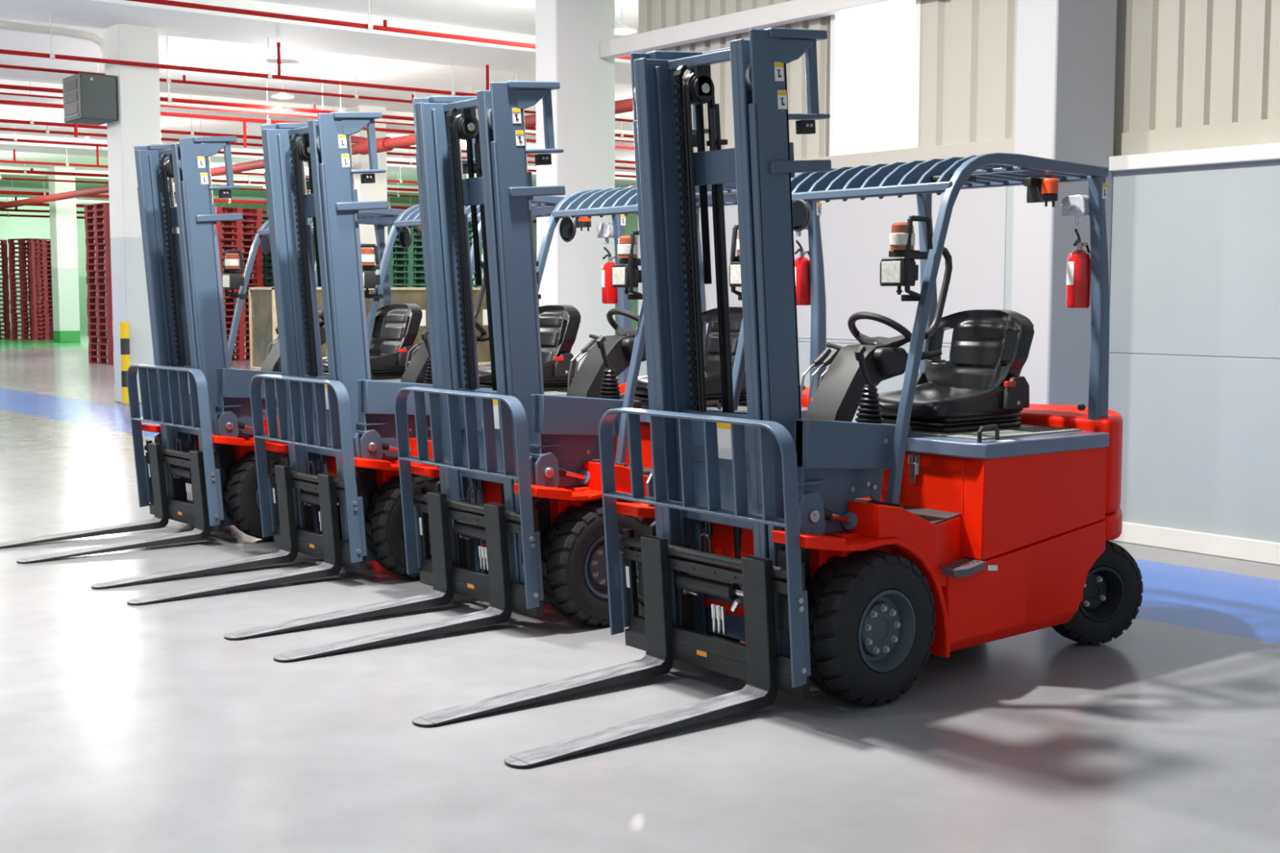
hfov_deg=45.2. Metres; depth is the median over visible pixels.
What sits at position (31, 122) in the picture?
pipe
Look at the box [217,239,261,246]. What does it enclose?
pallet
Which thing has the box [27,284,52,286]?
pallet
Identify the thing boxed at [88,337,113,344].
pallet
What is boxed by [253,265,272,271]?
pallet
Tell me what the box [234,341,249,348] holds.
pallet
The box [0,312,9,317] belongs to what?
pallet
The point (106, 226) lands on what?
pallet
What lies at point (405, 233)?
mirror
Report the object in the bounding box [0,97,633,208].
pipe
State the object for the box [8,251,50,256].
pallet
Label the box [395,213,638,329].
wall
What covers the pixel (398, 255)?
pallet
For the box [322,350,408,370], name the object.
seat cushion
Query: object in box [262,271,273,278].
pallet
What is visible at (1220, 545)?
baseboard
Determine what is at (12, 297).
pallet
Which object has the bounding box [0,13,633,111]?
pipe
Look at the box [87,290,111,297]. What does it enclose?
pallet
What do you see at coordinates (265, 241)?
mirror
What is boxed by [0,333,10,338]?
pallet
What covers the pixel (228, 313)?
pallet
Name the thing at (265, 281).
pallet
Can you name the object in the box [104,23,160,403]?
column
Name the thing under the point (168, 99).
pipe
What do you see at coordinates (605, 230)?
work light
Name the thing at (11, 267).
pallet
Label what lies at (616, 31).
diffuser
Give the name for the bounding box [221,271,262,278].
pallet
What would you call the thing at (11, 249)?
pallet
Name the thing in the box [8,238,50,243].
pallet
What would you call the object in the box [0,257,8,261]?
pallet
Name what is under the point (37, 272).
pallet
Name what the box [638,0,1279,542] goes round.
wall
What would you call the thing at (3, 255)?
pallet
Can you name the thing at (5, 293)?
pallet
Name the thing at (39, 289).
pallet
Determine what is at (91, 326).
pallet
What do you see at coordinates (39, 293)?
pallet
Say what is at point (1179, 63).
wall
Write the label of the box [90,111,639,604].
forklift
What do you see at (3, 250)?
pallet
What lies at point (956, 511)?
forklift
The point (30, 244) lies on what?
pallet
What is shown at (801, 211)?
mirror
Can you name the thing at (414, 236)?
pallet
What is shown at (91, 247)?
pallet
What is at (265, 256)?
pallet
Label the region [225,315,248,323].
pallet
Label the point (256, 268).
pallet
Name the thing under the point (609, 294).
fire extinguisher
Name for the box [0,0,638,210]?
ceiling
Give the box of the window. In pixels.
[829,0,921,155]
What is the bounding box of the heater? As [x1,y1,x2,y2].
[62,72,117,124]
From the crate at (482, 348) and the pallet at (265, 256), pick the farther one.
the pallet at (265, 256)
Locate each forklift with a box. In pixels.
[0,136,422,563]
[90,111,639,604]
[224,80,826,662]
[412,27,1142,768]
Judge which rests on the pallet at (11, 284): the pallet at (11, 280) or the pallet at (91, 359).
the pallet at (11, 280)
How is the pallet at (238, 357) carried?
on the floor
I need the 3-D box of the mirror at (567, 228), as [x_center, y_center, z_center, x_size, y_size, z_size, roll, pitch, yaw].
[-0.365,-1.032,8.016,0.045,0.140,0.140,-4,6,-38]
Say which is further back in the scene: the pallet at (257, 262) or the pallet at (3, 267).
the pallet at (3, 267)
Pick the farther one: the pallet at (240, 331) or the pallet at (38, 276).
the pallet at (38, 276)
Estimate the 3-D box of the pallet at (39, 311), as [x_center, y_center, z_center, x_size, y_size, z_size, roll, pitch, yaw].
[-20.560,-4.052,53.624,1.200,0.145,1.000,-4,6,-39]
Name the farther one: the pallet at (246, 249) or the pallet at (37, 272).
the pallet at (37, 272)
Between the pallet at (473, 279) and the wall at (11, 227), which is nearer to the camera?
the pallet at (473, 279)
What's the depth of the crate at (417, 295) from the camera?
30.71 m
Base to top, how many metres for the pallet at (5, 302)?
0.145 m
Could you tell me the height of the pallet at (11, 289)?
0.145 m
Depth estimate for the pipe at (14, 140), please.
32.77 m
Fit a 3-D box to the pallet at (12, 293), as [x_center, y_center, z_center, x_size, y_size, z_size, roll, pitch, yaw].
[-20.378,-4.471,51.699,1.200,0.145,1.000,3,6,32]
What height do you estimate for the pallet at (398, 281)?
0.145 m
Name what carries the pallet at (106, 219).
on the pallet at (106, 226)
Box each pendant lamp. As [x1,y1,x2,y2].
[78,124,96,142]
[271,61,293,98]
[614,0,636,34]
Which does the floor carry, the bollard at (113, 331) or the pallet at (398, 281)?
the bollard at (113, 331)
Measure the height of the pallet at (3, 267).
0.145 m
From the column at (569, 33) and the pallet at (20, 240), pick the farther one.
the pallet at (20, 240)
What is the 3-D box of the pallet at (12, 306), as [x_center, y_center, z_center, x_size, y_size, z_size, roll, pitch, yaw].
[-20.374,-4.033,51.712,1.200,0.145,1.000,3,6,31]
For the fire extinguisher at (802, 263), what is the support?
attached to the forklift at (513, 503)
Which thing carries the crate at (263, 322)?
on the floor
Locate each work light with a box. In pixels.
[596,222,613,244]
[795,225,808,236]
[1061,194,1089,225]
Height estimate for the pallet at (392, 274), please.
0.145 m
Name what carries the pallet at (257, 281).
on the pallet at (248, 286)
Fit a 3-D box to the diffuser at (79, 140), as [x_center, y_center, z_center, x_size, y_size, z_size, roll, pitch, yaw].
[-12.222,-6.307,33.966,0.350,0.026,0.350,-4,6,-38]
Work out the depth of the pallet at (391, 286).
35.94 m
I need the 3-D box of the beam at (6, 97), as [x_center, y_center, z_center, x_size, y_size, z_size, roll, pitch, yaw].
[-5.025,-6.893,35.113,40.500,0.250,2.000,-4,6,-38]
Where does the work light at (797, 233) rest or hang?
attached to the forklift at (513, 503)
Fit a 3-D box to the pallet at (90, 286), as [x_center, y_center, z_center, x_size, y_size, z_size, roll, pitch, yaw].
[-11.555,-3.089,34.136,1.000,0.145,1.200,-4,7,-40]
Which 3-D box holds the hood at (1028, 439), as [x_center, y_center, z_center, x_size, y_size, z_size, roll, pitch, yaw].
[1.167,0.176,6.675,1.236,0.315,1.170,-4,6,-38]
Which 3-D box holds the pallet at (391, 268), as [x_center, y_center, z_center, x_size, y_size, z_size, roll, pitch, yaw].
[-5.656,-3.707,36.183,1.200,0.145,1.000,-4,6,-38]
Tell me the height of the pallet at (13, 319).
0.145 m
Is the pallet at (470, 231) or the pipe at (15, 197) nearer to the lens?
the pallet at (470, 231)
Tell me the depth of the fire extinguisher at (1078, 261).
6.64 m
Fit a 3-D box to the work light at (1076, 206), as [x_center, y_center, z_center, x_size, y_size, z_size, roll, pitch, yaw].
[1.886,-0.935,6.637,0.060,0.127,0.125,-4,6,-38]
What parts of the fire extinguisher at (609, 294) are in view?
handle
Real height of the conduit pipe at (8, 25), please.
1.240 m
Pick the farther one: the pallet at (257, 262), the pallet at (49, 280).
the pallet at (49, 280)
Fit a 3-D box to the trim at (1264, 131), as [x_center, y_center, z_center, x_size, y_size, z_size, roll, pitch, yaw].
[6.145,-1.420,5.734,0.115,0.160,10.600,-4,6,-38]
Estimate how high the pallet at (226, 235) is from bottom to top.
0.145 m
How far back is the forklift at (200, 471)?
9.74 m
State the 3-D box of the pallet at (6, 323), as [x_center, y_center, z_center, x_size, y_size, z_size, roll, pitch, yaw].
[-22.304,-3.509,52.429,1.200,0.145,1.000,3,6,32]
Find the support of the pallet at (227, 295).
on the pallet at (228, 300)
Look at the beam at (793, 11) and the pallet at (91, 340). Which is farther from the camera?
the pallet at (91, 340)
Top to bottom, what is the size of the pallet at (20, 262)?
0.145 m
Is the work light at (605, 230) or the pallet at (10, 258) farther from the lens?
the pallet at (10, 258)
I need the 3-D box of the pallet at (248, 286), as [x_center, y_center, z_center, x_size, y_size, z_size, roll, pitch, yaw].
[-9.545,-3.226,35.705,1.000,0.145,1.200,5,7,43]
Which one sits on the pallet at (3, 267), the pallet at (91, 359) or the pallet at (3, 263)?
the pallet at (3, 263)
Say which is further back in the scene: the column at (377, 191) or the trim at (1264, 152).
the column at (377, 191)
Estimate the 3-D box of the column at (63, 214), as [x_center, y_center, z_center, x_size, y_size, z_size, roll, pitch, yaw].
[-18.329,-5.454,48.908,0.640,5.508,0.650,-4,6,-38]
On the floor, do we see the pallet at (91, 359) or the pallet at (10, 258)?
the pallet at (91, 359)
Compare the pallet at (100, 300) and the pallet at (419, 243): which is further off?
the pallet at (419, 243)
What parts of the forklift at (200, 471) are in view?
backrest mount, mast rail, mast rail, piston rod, load backrest, lift chain, mast rail, mast rail, piston rod, backrest mount, control lever, grab handle, guard post, seat, recline lever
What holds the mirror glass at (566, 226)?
attached to the forklift at (513, 503)
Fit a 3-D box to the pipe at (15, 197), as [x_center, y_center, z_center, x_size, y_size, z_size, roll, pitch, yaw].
[-19.633,-8.621,59.691,32.900,0.868,0.133,-4,6,-38]
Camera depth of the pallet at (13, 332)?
51.44 m
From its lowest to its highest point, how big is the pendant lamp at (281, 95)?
0.622 m
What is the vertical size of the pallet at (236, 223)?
0.145 m
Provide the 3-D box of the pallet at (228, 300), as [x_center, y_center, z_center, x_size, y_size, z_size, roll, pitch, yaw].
[-9.537,-2.934,35.717,1.000,0.145,1.200,5,7,43]
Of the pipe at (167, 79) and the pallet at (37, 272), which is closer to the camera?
the pipe at (167, 79)
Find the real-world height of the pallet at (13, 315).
0.145 m
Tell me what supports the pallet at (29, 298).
on the pallet
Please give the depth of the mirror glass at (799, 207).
6.60 m
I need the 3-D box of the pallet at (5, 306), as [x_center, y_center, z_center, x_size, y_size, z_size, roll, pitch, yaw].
[-22.315,-4.088,52.350,1.200,0.145,1.000,3,6,31]
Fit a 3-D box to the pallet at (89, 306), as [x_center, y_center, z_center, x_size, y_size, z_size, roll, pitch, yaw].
[-11.570,-2.652,34.162,1.000,0.145,1.200,-4,7,-41]
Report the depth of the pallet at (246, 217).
35.61 m
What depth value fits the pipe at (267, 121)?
27.83 m
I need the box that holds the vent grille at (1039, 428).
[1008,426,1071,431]
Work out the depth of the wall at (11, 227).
68.14 m
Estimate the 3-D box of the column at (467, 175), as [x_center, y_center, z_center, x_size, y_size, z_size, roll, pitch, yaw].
[-4.868,-5.303,47.173,0.600,5.508,0.700,-4,6,-38]
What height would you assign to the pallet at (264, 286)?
0.145 m
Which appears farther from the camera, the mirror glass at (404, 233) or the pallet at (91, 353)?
the pallet at (91, 353)
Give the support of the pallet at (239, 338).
on the pallet at (238, 344)
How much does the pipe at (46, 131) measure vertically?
0.840 m
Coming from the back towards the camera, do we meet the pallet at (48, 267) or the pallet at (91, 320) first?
the pallet at (48, 267)
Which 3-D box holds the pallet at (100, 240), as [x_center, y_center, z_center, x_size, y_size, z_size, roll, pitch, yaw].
[-11.563,-4.107,34.044,1.000,0.145,1.200,-4,7,-41]
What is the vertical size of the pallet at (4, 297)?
0.145 m
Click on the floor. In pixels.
(125, 727)
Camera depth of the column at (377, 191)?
32.70 m
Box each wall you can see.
[0,205,321,328]
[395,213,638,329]
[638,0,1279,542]
[1113,0,1279,133]
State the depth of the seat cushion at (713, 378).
8.02 m
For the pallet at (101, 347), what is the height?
0.145 m
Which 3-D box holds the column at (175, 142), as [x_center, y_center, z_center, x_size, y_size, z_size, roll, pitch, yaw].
[-12.099,-4.765,40.989,0.640,5.508,0.650,-4,6,-38]
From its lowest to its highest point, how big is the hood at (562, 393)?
0.380 m
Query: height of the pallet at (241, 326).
0.145 m
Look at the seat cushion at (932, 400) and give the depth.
6.64 m
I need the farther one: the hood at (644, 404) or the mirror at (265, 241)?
the mirror at (265, 241)
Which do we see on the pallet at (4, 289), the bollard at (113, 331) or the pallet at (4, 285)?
the pallet at (4, 285)
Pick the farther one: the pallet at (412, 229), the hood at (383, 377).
the pallet at (412, 229)
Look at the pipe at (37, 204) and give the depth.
53.91 m
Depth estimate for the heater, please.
21.17 m
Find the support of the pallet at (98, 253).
on the pallet at (98, 260)
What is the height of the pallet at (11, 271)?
0.145 m
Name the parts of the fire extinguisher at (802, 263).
handle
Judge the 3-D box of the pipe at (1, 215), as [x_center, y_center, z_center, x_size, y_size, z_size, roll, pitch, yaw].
[-22.101,-8.894,62.827,32.900,0.868,0.133,-4,6,-38]
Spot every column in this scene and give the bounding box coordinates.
[48,166,79,342]
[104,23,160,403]
[168,142,179,233]
[346,105,387,275]
[466,173,484,287]
[535,0,615,371]
[1010,0,1116,406]
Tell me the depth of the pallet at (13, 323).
51.46 m
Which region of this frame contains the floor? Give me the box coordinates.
[0,324,1279,852]
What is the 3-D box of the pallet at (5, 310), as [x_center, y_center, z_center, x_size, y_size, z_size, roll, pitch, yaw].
[-22.320,-3.945,52.390,1.200,0.145,1.000,3,6,32]
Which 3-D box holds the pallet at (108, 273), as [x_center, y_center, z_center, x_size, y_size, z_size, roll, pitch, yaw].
[-11.553,-3.379,34.094,1.000,0.145,1.200,-4,7,-41]
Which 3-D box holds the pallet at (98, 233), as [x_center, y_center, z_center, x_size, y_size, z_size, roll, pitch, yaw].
[-11.555,-4.252,34.021,1.000,0.145,1.200,-4,7,-40]
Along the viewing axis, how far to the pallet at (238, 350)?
35.50 m
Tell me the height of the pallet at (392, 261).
0.145 m
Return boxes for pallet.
[0,240,7,244]
[0,244,7,248]
[0,248,7,253]
[0,252,7,257]
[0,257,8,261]
[0,261,8,265]
[0,265,8,270]
[0,270,8,274]
[0,274,8,278]
[0,278,8,283]
[0,283,8,287]
[0,287,8,291]
[0,291,8,295]
[0,295,8,300]
[0,300,9,304]
[0,304,8,308]
[0,308,9,312]
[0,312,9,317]
[0,317,9,321]
[0,321,10,325]
[0,325,10,329]
[0,329,10,334]
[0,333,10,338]
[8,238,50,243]
[8,242,50,247]
[8,247,50,252]
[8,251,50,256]
[8,256,51,261]
[8,260,51,265]
[8,265,51,269]
[8,269,51,274]
[8,273,51,278]
[9,278,51,282]
[9,282,52,287]
[9,287,52,291]
[9,291,52,295]
[9,300,52,304]
[9,308,53,313]
[10,295,52,300]
[10,304,52,309]
[10,313,53,317]
[11,317,53,322]
[11,321,53,326]
[11,326,53,331]
[11,330,53,335]
[11,334,53,339]
[26,266,51,269]
[27,262,51,264]
[27,271,51,273]
[27,275,51,277]
[27,279,51,282]
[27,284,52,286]
[28,288,52,290]
[28,292,52,295]
[28,297,52,299]
[28,310,52,312]
[29,314,53,316]
[84,202,109,211]
[84,208,109,217]
[84,216,110,224]
[84,222,110,231]
[85,230,110,238]
[85,236,110,244]
[85,243,111,251]
[85,250,111,257]
[85,257,111,264]
[85,263,111,271]
[86,270,111,277]
[86,277,111,284]
[86,297,112,304]
[86,303,112,311]
[87,284,111,290]
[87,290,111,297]
[87,310,112,317]
[87,323,112,331]
[87,329,112,337]
[88,316,112,324]
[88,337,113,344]
[88,342,113,351]
[88,349,113,358]
[88,356,113,364]
[215,206,262,214]
[215,220,262,227]
[215,226,259,234]
[216,213,262,221]
[217,232,255,239]
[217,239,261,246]
[218,245,262,253]
[219,252,262,259]
[219,258,262,265]
[220,265,262,271]
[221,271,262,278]
[221,278,262,284]
[222,284,263,290]
[222,290,248,297]
[223,297,248,303]
[223,303,248,310]
[224,310,248,316]
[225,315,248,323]
[225,322,248,328]
[226,328,249,335]
[226,335,249,342]
[231,354,249,360]
[232,347,249,354]
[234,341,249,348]
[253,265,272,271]
[253,278,274,284]
[253,284,274,287]
[261,259,315,266]
[262,253,315,259]
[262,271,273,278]
[387,226,417,234]
[387,233,422,240]
[388,258,423,266]
[388,265,424,271]
[389,271,424,278]
[389,278,425,284]
[390,253,423,259]
[390,284,425,287]
[391,246,422,253]
[393,240,422,247]
[423,278,482,284]
[468,229,472,235]
[469,241,482,248]
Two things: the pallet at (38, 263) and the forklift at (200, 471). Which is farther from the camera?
the pallet at (38, 263)
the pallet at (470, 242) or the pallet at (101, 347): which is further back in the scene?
the pallet at (470, 242)
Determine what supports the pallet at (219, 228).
on the pallet at (226, 235)
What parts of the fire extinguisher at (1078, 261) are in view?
handle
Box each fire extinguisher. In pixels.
[601,246,617,303]
[794,240,810,305]
[1066,228,1090,307]
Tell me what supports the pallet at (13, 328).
on the pallet at (13, 332)
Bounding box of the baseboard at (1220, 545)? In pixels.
[1112,521,1279,565]
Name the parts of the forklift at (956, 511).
backrest mount, mast rail, mast rail, lift chain, load backrest, piston rod, mast rail, mast rail, backrest mount, control lever, control lever, knob, control lever, knob, parking lever, guard post, grab handle, step plate, seat, hood handle, hood plate, recline lever, battery panel, post knob, guard post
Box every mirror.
[261,233,271,253]
[399,225,412,248]
[559,215,576,242]
[791,199,810,231]
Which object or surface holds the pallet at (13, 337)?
on the floor
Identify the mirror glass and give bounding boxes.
[261,235,269,252]
[399,226,408,247]
[560,217,573,239]
[791,200,806,229]
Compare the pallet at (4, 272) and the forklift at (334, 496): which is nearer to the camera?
the forklift at (334, 496)
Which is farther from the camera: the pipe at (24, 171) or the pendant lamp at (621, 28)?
the pipe at (24, 171)
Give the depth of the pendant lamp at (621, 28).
18.91 m
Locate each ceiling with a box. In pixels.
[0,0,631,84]
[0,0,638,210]
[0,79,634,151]
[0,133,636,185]
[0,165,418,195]
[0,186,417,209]
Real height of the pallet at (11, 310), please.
0.145 m
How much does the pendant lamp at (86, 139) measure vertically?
0.622 m
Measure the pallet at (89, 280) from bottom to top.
0.145 m
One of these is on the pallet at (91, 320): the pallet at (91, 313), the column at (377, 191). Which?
the pallet at (91, 313)
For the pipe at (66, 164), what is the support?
hanging from the ceiling at (517, 16)
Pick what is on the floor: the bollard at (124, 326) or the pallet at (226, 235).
the bollard at (124, 326)
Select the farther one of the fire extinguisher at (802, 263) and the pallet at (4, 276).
the pallet at (4, 276)
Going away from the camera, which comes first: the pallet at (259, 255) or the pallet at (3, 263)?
the pallet at (259, 255)
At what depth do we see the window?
11.12 m
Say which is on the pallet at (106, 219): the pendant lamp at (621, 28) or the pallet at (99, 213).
the pallet at (99, 213)
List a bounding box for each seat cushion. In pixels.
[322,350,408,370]
[478,360,573,383]
[635,370,746,395]
[877,381,1022,419]
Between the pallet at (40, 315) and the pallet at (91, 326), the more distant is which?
the pallet at (40, 315)
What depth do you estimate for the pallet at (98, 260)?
33.77 m
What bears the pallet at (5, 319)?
on the pallet at (6, 323)
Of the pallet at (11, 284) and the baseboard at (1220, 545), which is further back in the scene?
the pallet at (11, 284)
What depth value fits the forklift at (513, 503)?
7.28 m
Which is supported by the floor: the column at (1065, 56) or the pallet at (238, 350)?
the column at (1065, 56)
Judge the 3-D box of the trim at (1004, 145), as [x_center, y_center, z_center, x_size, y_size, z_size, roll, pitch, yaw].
[1.446,-1.943,11.621,0.220,0.180,4.500,-4,6,-38]
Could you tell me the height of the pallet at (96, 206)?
0.145 m
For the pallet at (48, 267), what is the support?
on the pallet at (37, 272)
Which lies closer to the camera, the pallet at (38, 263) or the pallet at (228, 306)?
the pallet at (228, 306)
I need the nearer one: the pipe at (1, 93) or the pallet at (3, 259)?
the pipe at (1, 93)
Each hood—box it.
[370,373,400,382]
[543,390,624,399]
[640,400,807,423]
[852,419,1109,459]
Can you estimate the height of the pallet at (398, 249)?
0.145 m
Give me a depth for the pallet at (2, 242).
52.20 m
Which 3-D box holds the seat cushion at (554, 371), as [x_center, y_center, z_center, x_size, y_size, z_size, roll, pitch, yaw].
[-0.751,-0.351,9.354,0.575,0.158,0.500,-4,6,-38]
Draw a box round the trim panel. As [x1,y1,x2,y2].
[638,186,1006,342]
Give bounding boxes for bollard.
[112,331,115,401]
[120,322,130,404]
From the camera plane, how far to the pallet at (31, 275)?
51.28 m
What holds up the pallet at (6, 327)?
on the pallet at (6, 331)
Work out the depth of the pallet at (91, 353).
33.92 m
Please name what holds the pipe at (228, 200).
hanging from the ceiling at (517, 16)
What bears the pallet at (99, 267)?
on the pallet at (108, 273)
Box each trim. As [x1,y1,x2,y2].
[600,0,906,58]
[794,137,1013,173]
[1108,142,1279,171]
[1112,117,1279,155]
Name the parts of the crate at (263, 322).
corner post, corner post, crate lid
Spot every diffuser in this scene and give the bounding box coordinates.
[79,140,94,142]
[272,95,293,98]
[614,29,635,34]
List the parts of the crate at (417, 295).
crate lid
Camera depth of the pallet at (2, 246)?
52.22 m
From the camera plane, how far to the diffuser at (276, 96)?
26.25 m
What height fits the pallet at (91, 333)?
0.145 m
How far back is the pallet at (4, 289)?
52.34 m
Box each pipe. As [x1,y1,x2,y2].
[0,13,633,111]
[0,20,105,73]
[0,35,633,122]
[0,62,634,149]
[0,66,633,137]
[0,72,634,142]
[0,80,635,164]
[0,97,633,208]
[0,101,635,169]
[0,106,635,177]
[0,137,417,183]
[0,150,417,191]
[0,162,418,197]
[0,176,410,208]
[0,179,536,222]
[0,196,268,219]
[0,197,264,223]
[127,0,630,59]
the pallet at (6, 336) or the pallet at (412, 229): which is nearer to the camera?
the pallet at (412, 229)
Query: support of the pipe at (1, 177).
hanging from the ceiling at (517, 16)
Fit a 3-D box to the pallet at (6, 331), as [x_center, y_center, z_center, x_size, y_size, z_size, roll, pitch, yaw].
[-22.295,-3.217,52.442,1.200,0.145,1.000,3,6,31]
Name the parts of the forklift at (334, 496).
backrest mount, mast rail, mast rail, piston rod, lift chain, load backrest, mast rail, mast rail, piston rod, backrest mount, control lever, control lever, knob, parking lever, grab handle, recline lever, seat, guard post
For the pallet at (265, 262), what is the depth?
35.87 m
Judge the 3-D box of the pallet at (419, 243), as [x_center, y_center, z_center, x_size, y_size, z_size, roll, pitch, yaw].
[-5.638,-4.290,36.147,1.200,0.145,1.000,-4,6,-38]
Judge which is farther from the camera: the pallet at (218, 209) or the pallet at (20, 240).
the pallet at (20, 240)
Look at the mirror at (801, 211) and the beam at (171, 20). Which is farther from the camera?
the beam at (171, 20)
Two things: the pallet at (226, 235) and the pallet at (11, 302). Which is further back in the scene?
the pallet at (11, 302)
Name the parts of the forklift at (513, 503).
backrest mount, mast rail, mast rail, piston rod, lift chain, load backrest, mast rail, mast rail, piston rod, backrest mount, control lever, control lever, knob, knob, parking lever, guard post, seat, guard post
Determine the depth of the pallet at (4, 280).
52.31 m
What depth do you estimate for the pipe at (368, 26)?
18.01 m
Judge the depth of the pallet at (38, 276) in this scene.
53.32 m
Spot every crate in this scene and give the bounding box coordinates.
[248,287,327,370]
[364,287,428,348]
[472,287,490,364]

